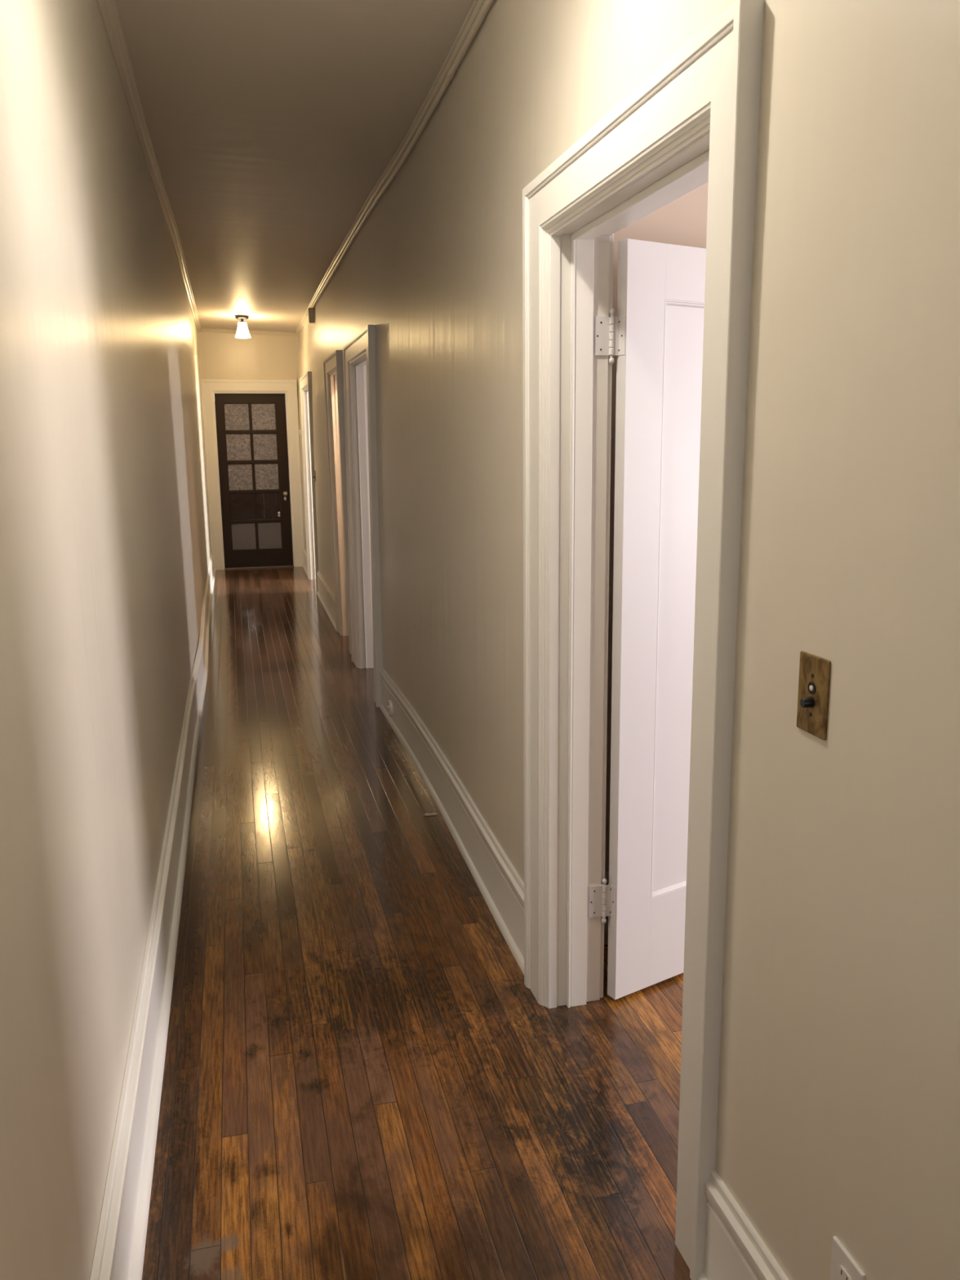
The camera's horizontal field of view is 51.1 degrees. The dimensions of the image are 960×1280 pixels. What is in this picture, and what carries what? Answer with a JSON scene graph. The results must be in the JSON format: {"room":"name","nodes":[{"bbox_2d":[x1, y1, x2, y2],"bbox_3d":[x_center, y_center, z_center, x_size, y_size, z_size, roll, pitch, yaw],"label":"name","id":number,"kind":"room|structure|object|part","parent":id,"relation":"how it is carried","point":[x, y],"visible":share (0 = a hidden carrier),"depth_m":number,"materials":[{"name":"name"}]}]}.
{"room":"home hallway","nodes":[
{"label":"home hallway","id":0,"kind":"room"},
{"bbox_2d":[0,0,211,1279],"bbox_3d":[-1.726,-0.955,5.375,0.184,2.930,14.625,-3,12,-13],"label":"wall","id":1,"kind":"structure","parent":0,"point":[105,546],"depth_m":1.92,"materials":[{"name":"paint"}]},
{"bbox_2d":[96,0,200,333],"bbox_3d":[-1.644,-2.362,5.110,0.068,0.052,14.605,-3,12,-13],"label":"trim","id":2,"kind":"structure","parent":1,"relation":"attached to","point":[108,9],"depth_m":4.21,"materials":[{"name":"beige paint"}]},
{"bbox_2d":[89,551,215,1279],"bbox_3d":[-1.605,0.360,5.652,0.067,0.240,14.605,-3,12,-13],"label":"baseboard","id":3,"kind":"structure","parent":1,"relation":"attached to","point":[120,1246],"depth_m":2.45,"materials":[{"name":"wood"}]},
{"bbox_2d":[197,332,299,435],"bbox_3d":[-1.175,-2.465,12.940,4.920,2.930,0.140,-3,12,-13],"label":"wall","id":4,"kind":"structure","parent":0,"point":[222,356],"depth_m":12.26,"materials":[{"name":"paint"}]},
{"bbox_2d":[198,328,297,336],"bbox_3d":[-2.821,-3.740,12.187,1.220,0.083,0.040,-3,12,-13],"label":"trim","id":5,"kind":"structure","parent":4,"relation":"attached to","point":[202,330],"depth_m":12.20,"materials":[{"name":"beige paint"}]},
{"bbox_2d":[200,379,304,569],"bbox_3d":[-2.834,-2.067,12.585,1.150,2.326,0.182,-3,12,-13],"label":"door frame","id":6,"kind":"structure","parent":4,"relation":"attached to","point":[208,387],"depth_m":12.45,"materials":[{"name":"wood"}]},
{"bbox_3d":[-3.305,-2.023,12.408,0.150,2.318,0.052,-3,12,-13],"label":"casing","id":7,"kind":"part","parent":6,"relation":"part of","materials":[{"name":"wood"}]},
{"bbox_3d":[-2.831,-3.111,12.313,1.150,0.158,0.052,-3,12,-13],"label":"head casing","id":8,"kind":"part","parent":6,"relation":"part of","materials":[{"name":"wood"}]},
{"bbox_3d":[-2.329,-2.080,12.640,0.142,2.318,0.052,-3,12,-13],"label":"casing","id":9,"kind":"part","parent":6,"relation":"part of","materials":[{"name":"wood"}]},
{"bbox_2d":[214,393,293,567],"bbox_3d":[-2.822,-1.986,12.571,0.850,2.140,0.108,-3,12,-13],"label":"door","id":10,"kind":"structure","parent":4,"relation":"in","point":[251,428],"depth_m":12.56,"materials":[{"name":"brown wood"}]},
{"bbox_3d":[-3.006,-2.757,12.407,0.308,0.334,0.006,-3,12,-13],"label":"glass pane","id":11,"kind":"part","parent":10,"relation":"part of","materials":[{"name":"grey glass"}]},
{"bbox_3d":[-3.002,-2.398,12.478,0.308,0.336,0.006,-3,12,-13],"label":"glass pane","id":12,"kind":"part","parent":10,"relation":"part of","materials":[{"name":"grey glass"}]},
{"bbox_3d":[-2.997,-2.037,12.550,0.308,0.337,0.006,-3,12,-13],"label":"glass pane","id":13,"kind":"part","parent":10,"relation":"part of","materials":[{"name":"grey glass"}]},
{"bbox_3d":[-2.989,-1.311,12.694,0.308,0.345,0.006,-3,12,-13],"label":"glass pane","id":14,"kind":"part","parent":10,"relation":"part of","materials":[{"name":"grey glass"}]},
{"bbox_3d":[-2.692,-2.776,12.482,0.303,0.334,0.006,-3,12,-13],"label":"glass pane","id":15,"kind":"part","parent":10,"relation":"part of","materials":[{"name":"grey glass"}]},
{"bbox_3d":[-2.688,-2.417,12.553,0.303,0.336,0.006,-3,12,-13],"label":"glass pane","id":16,"kind":"part","parent":10,"relation":"part of","materials":[{"name":"grey glass"}]},
{"bbox_3d":[-2.684,-2.055,12.625,0.303,0.337,0.006,-3,12,-13],"label":"glass pane","id":17,"kind":"part","parent":10,"relation":"part of","materials":[{"name":"grey glass"}]},
{"bbox_3d":[-2.676,-1.329,12.769,0.303,0.345,0.006,-3,12,-13],"label":"glass pane","id":18,"kind":"part","parent":10,"relation":"part of","materials":[{"name":"grey glass"}]},
{"bbox_2d":[115,0,474,332],"bbox_3d":[0.377,-2.743,6.559,5.020,0.172,16.850,-3,12,-13],"label":"ceiling","id":19,"kind":"structure","parent":0,"point":[272,124],"depth_m":4.23,"materials":[{"name":"paint"}]},
{"bbox_2d":[234,315,250,337],"bbox_3d":[-2.559,-3.376,10.807,0.164,0.226,0.164,-3,12,-13],"label":"ceiling lamp","id":20,"kind":"object","parent":19,"relation":"attached to","point":[242,331],"visible":1,"depth_m":10.76,"materials":[{"name":"white glass"}]},
{"bbox_3d":[-2.558,-3.341,10.814,0.164,0.156,0.164,-3,12,-13],"label":"lamp shade","id":21,"kind":"part","parent":20,"relation":"part of","materials":[{"name":"white glass"}]},
{"bbox_2d":[142,564,691,1279],"bbox_3d":[0.385,0.214,7.192,5.250,0.120,16.950,-3,12,-13],"label":"floor","id":22,"kind":"structure","parent":0,"point":[364,1078],"depth_m":2.63,"materials":[{"name":"brown wood"}]},
{"bbox_2d":[224,564,293,569],"bbox_3d":[-2.815,-0.932,12.803,0.858,0.014,0.155,-3,12,-13],"label":"threshold","id":23,"kind":"object","parent":22,"relation":"on","point":[286,566],"visible":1,"depth_m":12.75,"materials":[{"name":"wood"}]},
{"bbox_2d":[423,812,437,815],"bbox_3d":[-0.211,0.740,4.261,0.061,0.004,0.034,-2,11,-8],"label":"flake","id":24,"kind":"object","parent":22,"relation":"on","point":[426,813],"visible":1,"depth_m":4.25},
{"bbox_2d":[297,0,959,1279],"bbox_3d":[-0.527,-1.026,5.660,0.131,2.930,14.625,-3,12,-13],"label":"wall","id":25,"kind":"structure","parent":0,"point":[838,1100],"depth_m":1.47,"materials":[{"name":"paint"}]},
{"bbox_2d":[302,547,307,575],"bbox_3d":[-2.130,-0.954,12.293,0.031,0.240,1.205,-3,12,-13],"label":"baseboard","id":26,"kind":"structure","parent":25,"relation":"attached to","point":[304,566],"depth_m":12.44,"materials":[{"name":"wood"}]},
{"bbox_2d":[299,371,318,591],"bbox_3d":[-1.808,-1.718,10.936,0.148,2.260,1.250,-3,12,-13],"label":"door frame","id":27,"kind":"structure","parent":25,"relation":"attached to","point":[305,381],"depth_m":11.31,"materials":[{"name":"wood"}]},
{"bbox_3d":[-1.860,-2.755,10.720,0.052,0.140,1.250,-3,12,-13],"label":"head casing","id":28,"kind":"part","parent":27,"relation":"part of","materials":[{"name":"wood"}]},
{"bbox_3d":[-1.983,-1.819,11.455,0.058,2.260,0.140,-3,12,-13],"label":"casing","id":29,"kind":"part","parent":27,"relation":"part of","materials":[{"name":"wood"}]},
{"bbox_3d":[-1.719,-1.612,10.396,0.058,2.260,0.140,-3,12,-13],"label":"casing","id":30,"kind":"part","parent":27,"relation":"part of","materials":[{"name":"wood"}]},
{"bbox_2d":[307,307,314,323],"bbox_3d":[-1.625,-3.128,9.669,0.060,0.135,0.075,-3,12,-13],"label":"junction box","id":31,"kind":"object","parent":25,"relation":"attached to","point":[310,310],"visible":0.98,"depth_m":9.63,"materials":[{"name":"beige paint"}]},
{"bbox_2d":[316,570,336,630],"bbox_3d":[-1.451,-0.402,9.473,0.032,0.240,2.200,-3,12,-13],"label":"baseboard","id":32,"kind":"structure","parent":25,"relation":"attached to","point":[325,594],"depth_m":9.40,"materials":[{"name":"wood"}]},
{"bbox_2d":[323,350,351,653],"bbox_3d":[-1.038,-1.068,7.783,0.182,2.196,0.970,-3,12,-13],"label":"door frame","id":33,"kind":"structure","parent":25,"relation":"attached to","point":[333,367],"depth_m":7.95,"materials":[{"name":"wood"}]},
{"bbox_3d":[-1.110,-2.077,7.567,0.053,0.130,0.970,-3,12,-14],"label":"head casing","id":34,"kind":"part","parent":33,"relation":"part of","materials":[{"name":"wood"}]},
{"bbox_3d":[-0.986,-0.986,7.371,0.073,2.196,0.130,-3,12,-13],"label":"casing","id":35,"kind":"part","parent":33,"relation":"part of","materials":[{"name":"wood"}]},
{"bbox_2d":[342,324,382,706],"bbox_3d":[-0.705,-0.807,6.453,0.180,2.196,1.360,-3,12,-13],"label":"door frame","id":36,"kind":"structure","parent":25,"relation":"attached to","point":[359,353],"depth_m":6.74,"materials":[{"name":"wood"}]},
{"bbox_3d":[-0.879,-0.904,6.952,0.072,2.196,0.290,-3,12,-13],"label":"casing","id":37,"kind":"part","parent":36,"relation":"part of","materials":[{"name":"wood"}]},
{"bbox_3d":[-0.756,-1.813,6.244,0.052,0.140,1.360,-3,12,-13],"label":"head casing","id":38,"kind":"part","parent":36,"relation":"part of","materials":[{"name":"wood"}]},
{"bbox_3d":[-0.620,-0.696,5.888,0.072,2.196,0.200,-3,12,-13],"label":"casing","id":39,"kind":"part","parent":36,"relation":"part of","materials":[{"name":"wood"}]},
{"bbox_2d":[386,699,392,716],"bbox_3d":[-0.509,0.383,5.634,0.027,0.094,0.094,-3,12,-13],"label":"wall jack","id":40,"kind":"object","parent":25,"relation":"attached to","point":[389,704],"visible":1,"depth_m":5.61,"materials":[{"name":"plastic"}]},
{"bbox_2d":[295,0,484,335],"bbox_3d":[-0.557,-2.397,5.374,0.074,0.044,14.606,-3,12,-13],"label":"trim","id":41,"kind":"structure","parent":25,"relation":"attached to","point":[477,5],"depth_m":4.36,"materials":[{"name":"beige paint"}]},
{"bbox_2d":[311,0,493,308],"bbox_3d":[-0.233,-2.098,4.031,0.064,0.031,11.740,-3,12,-13],"label":"conduit pipe","id":42,"kind":"object","parent":25,"relation":"attached to","point":[486,4],"visible":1,"depth_m":4.00,"materials":[{"name":"beige paint"}]},
{"bbox_2d":[378,667,524,974],"bbox_3d":[-0.208,0.583,4.450,0.051,0.240,3.215,-3,12,-13],"label":"baseboard","id":43,"kind":"structure","parent":25,"relation":"attached to","point":[500,886],"depth_m":3.83,"materials":[{"name":"wood"}]},
{"bbox_2d":[522,0,764,1279],"bbox_3d":[0.343,0.030,2.213,0.196,2.183,1.105,-3,12,-13],"label":"door frame","id":44,"kind":"structure","parent":25,"relation":"attached to","point":[694,122],"depth_m":2.12,"materials":[{"name":"wood"}]},
{"bbox_3d":[0.160,-0.050,2.655,0.054,2.172,0.145,-3,12,-13],"label":"casing","id":45,"kind":"part","parent":44,"relation":"part of","materials":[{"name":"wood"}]},
{"bbox_3d":[0.429,0.038,2.226,0.024,2.161,1.082,-3,12,-13],"label":"casing","id":46,"kind":"part","parent":44,"relation":"part of","materials":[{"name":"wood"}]},
{"bbox_3d":[0.268,-0.965,1.999,0.052,0.147,1.105,-3,12,-14],"label":"head casing","id":47,"kind":"part","parent":44,"relation":"part of","materials":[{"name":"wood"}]},
{"bbox_2d":[588,238,706,999],"bbox_3d":[0.669,-0.025,2.828,0.858,2.018,0.163,-8,13,-32],"label":"door","id":48,"kind":"structure","parent":44,"relation":"attached to","point":[655,337],"depth_m":2.66,"materials":[{"name":"wood"}]},
{"bbox_3d":[0.700,-0.095,2.820,0.546,1.613,0.010,-8,13,-32],"label":"panel moulding","id":49,"kind":"part","parent":48,"relation":"part of","materials":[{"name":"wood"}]},
{"bbox_3d":[0.693,-0.097,2.830,0.550,1.617,0.015,-8,13,-32],"label":"panel","id":50,"kind":"part","parent":48,"relation":"part of","materials":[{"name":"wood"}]},
{"bbox_3d":[0.400,0.125,1.732,0.053,2.183,0.126,-3,12,-13],"label":"casing","id":51,"kind":"part","parent":44,"relation":"part of","materials":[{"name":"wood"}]},
{"bbox_2d":[697,1169,788,1279],"bbox_3d":[0.782,1.377,0.396,0.031,0.240,3.070,-3,12,-13],"label":"baseboard","id":52,"kind":"structure","parent":25,"relation":"attached to","point":[734,1250],"depth_m":1.76,"materials":[{"name":"wood"}]},
{"bbox_2d":[796,651,831,740],"bbox_3d":[0.468,0.079,1.429,0.020,0.114,0.073,-3,12,-13],"label":"switch","id":53,"kind":"object","parent":25,"relation":"attached to","point":[814,681],"visible":1,"depth_m":1.42,"materials":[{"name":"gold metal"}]},
{"bbox_2d":[830,1235,865,1279],"bbox_3d":[0.522,0.928,1.432,0.009,0.116,0.073,-3,12,-13],"label":"wall outlet","id":54,"kind":"object","parent":25,"relation":"attached to","point":[843,1266],"visible":1,"depth_m":1.43,"materials":[{"name":"white plastic"}]},
{"bbox_2d":[837,1265,851,1279],"bbox_3d":[0.519,0.909,1.428,0.003,0.025,0.033,-3,12,-13],"label":"socket","id":55,"kind":"object","parent":54,"relation":"attached to","point":[844,1272],"depth_m":1.43,"materials":[{"name":"white plastic"}]},
{"bbox_2d":[604,182,708,870],"bbox_3d":[1.941,-0.565,3.313,3.528,2.885,0.115,-3,12,-13],"label":"wall","id":56,"kind":"structure","parent":0,"point":[682,221],"depth_m":2.80,"materials":[{"name":"paint"}]},
{"bbox_2d":[604,870,608,945],"bbox_3d":[1.973,0.743,3.504,3.528,0.245,0.023,-3,12,-13],"label":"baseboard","id":57,"kind":"structure","parent":56,"relation":"attached to","point":[606,872],"depth_m":3.13,"materials":[{"name":"wood"}]}
]}

